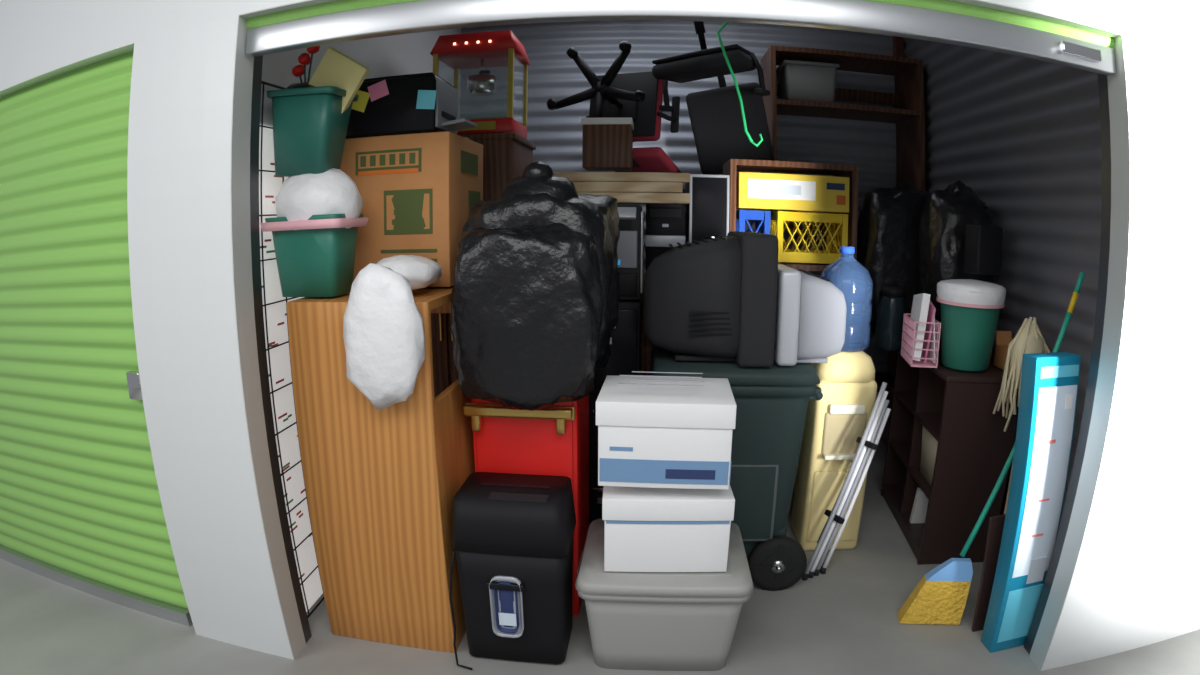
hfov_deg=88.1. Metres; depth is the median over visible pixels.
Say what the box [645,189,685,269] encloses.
computer tower
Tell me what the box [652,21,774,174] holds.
office chair
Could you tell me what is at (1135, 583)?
wall
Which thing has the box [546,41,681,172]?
office chair
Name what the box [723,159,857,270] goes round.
storage shelf
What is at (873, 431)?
folding stand
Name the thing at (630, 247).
computer tower
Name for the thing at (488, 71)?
machine
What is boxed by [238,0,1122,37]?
trim
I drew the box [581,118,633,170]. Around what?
shoe box
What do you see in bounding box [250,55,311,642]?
trim
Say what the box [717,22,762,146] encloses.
cord
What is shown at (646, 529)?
file box
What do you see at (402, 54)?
wall
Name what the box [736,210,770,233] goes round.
crate
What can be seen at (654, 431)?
file box
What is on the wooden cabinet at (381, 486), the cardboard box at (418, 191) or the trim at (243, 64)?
the cardboard box at (418, 191)
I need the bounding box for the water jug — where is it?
[821,246,872,351]
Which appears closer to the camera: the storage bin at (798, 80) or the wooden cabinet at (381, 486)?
the wooden cabinet at (381, 486)
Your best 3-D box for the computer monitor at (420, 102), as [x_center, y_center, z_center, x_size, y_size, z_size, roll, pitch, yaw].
[-0.735,-0.873,2.383,0.492,0.237,0.294,1,10,5]
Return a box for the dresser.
[641,266,653,375]
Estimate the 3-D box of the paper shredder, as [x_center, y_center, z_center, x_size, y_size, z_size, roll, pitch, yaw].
[-0.300,0.834,2.214,0.404,0.626,0.325,1,10,5]
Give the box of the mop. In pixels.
[993,317,1049,513]
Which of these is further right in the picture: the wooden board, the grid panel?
the wooden board
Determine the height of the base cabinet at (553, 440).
0.980 m
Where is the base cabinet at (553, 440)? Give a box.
[463,395,588,615]
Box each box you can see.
[340,131,482,286]
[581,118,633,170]
[596,371,736,489]
[602,484,734,571]
[736,172,849,212]
[981,352,1080,652]
[994,331,1011,369]
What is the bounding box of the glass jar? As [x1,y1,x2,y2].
[875,285,906,350]
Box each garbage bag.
[450,161,619,410]
[856,182,929,335]
[917,180,1002,349]
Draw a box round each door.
[0,51,192,626]
[246,0,1115,75]
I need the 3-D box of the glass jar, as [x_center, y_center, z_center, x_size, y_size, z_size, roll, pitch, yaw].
[1.471,-0.102,3.130,0.142,0.319,0.155,1,10,5]
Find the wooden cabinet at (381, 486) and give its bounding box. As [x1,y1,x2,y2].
[286,286,474,652]
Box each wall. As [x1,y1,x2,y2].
[0,0,1199,670]
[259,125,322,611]
[260,28,461,613]
[461,21,895,398]
[903,37,1101,525]
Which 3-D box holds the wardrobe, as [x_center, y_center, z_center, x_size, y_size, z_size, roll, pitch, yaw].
[-0.747,-0.067,3.481,0.705,2.023,0.610,1,10,5]
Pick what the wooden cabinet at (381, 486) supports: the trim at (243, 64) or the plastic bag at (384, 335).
the plastic bag at (384, 335)
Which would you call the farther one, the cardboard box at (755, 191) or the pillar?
the pillar
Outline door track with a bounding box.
[1024,73,1110,653]
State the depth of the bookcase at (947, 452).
2.73 m
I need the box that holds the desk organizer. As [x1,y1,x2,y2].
[901,293,940,367]
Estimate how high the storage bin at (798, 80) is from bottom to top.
0.271 m
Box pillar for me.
[880,36,903,439]
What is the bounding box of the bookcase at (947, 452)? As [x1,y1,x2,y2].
[880,343,1018,564]
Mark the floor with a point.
(843, 620)
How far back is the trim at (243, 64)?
1.90 m
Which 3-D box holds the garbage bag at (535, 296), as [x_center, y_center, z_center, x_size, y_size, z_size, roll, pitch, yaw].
[-0.214,-0.220,2.375,0.564,0.860,0.753,1,10,5]
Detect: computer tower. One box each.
[617,204,643,299]
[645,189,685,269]
[685,174,729,243]
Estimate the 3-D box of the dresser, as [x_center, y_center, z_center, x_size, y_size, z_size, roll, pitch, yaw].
[0.441,0.283,3.522,0.508,1.332,0.552,1,10,5]
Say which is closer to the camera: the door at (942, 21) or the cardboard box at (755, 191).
the door at (942, 21)
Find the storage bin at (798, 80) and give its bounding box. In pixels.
[776,60,839,102]
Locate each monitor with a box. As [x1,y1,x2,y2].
[346,72,476,138]
[774,264,846,365]
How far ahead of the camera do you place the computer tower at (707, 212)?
3.14 m
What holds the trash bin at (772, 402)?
on the floor
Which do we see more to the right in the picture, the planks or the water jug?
the water jug
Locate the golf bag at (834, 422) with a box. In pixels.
[791,351,876,550]
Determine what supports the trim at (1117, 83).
attached to the wall at (1135, 583)
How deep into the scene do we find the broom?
2.29 m
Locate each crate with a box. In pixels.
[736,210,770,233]
[770,211,847,263]
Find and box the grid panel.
[259,81,324,617]
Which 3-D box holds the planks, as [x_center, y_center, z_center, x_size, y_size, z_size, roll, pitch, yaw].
[0.022,-0.717,2.995,0.808,0.144,0.273,1,10,5]
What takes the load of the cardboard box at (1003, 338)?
on the bookcase at (947, 452)
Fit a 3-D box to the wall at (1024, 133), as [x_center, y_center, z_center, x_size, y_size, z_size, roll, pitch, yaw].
[1.861,-0.464,3.106,0.184,2.862,2.599,2,10,9]
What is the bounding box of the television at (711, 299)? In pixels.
[644,231,777,366]
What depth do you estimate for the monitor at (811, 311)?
2.47 m
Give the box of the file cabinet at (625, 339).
[589,294,641,525]
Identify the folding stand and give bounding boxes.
[802,382,890,580]
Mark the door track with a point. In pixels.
(1102, 79)
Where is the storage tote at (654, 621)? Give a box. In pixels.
[575,519,753,670]
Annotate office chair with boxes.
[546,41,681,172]
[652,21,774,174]
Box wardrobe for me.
[431,132,535,397]
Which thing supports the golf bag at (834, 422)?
on the floor
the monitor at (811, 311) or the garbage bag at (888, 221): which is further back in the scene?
the garbage bag at (888, 221)
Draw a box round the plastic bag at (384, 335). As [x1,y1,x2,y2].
[343,255,441,409]
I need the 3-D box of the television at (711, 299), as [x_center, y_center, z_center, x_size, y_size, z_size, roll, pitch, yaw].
[0.463,-0.191,2.709,0.537,0.535,0.545,1,10,5]
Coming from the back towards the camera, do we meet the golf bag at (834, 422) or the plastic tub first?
the golf bag at (834, 422)
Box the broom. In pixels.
[898,272,1084,624]
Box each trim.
[230,16,305,659]
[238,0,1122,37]
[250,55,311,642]
[1029,36,1130,670]
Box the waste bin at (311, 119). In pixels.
[267,45,369,176]
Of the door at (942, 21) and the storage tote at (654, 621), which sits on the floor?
the storage tote at (654, 621)
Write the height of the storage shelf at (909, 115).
2.629 m
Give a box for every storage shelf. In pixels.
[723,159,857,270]
[760,45,924,445]
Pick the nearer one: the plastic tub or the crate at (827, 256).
the plastic tub
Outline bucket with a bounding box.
[936,279,1005,371]
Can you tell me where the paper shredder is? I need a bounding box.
[449,472,575,669]
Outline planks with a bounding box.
[522,172,689,203]
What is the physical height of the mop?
1.112 m
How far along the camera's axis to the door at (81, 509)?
2.20 m
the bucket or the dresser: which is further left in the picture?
the dresser
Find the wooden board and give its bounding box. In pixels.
[971,514,1005,631]
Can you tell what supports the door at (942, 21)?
in the wall at (1135, 583)
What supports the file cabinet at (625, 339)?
on the floor
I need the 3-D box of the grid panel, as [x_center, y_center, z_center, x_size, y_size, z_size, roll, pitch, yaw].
[-1.116,0.094,2.312,0.060,1.977,0.611,0,10,1]
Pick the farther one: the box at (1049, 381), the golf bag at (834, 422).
the golf bag at (834, 422)
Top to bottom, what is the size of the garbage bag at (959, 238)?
0.830 m
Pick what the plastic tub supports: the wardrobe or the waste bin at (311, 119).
the waste bin at (311, 119)
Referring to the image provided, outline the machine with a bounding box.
[430,30,530,139]
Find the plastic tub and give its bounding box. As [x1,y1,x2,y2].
[260,168,368,296]
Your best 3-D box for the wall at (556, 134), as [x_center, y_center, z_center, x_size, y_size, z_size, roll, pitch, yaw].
[0.546,-0.739,4.397,3.169,3.031,0.119,1,10,3]
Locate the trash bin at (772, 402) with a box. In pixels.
[650,347,822,590]
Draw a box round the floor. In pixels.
[0,439,1199,674]
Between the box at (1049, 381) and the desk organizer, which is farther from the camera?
the desk organizer

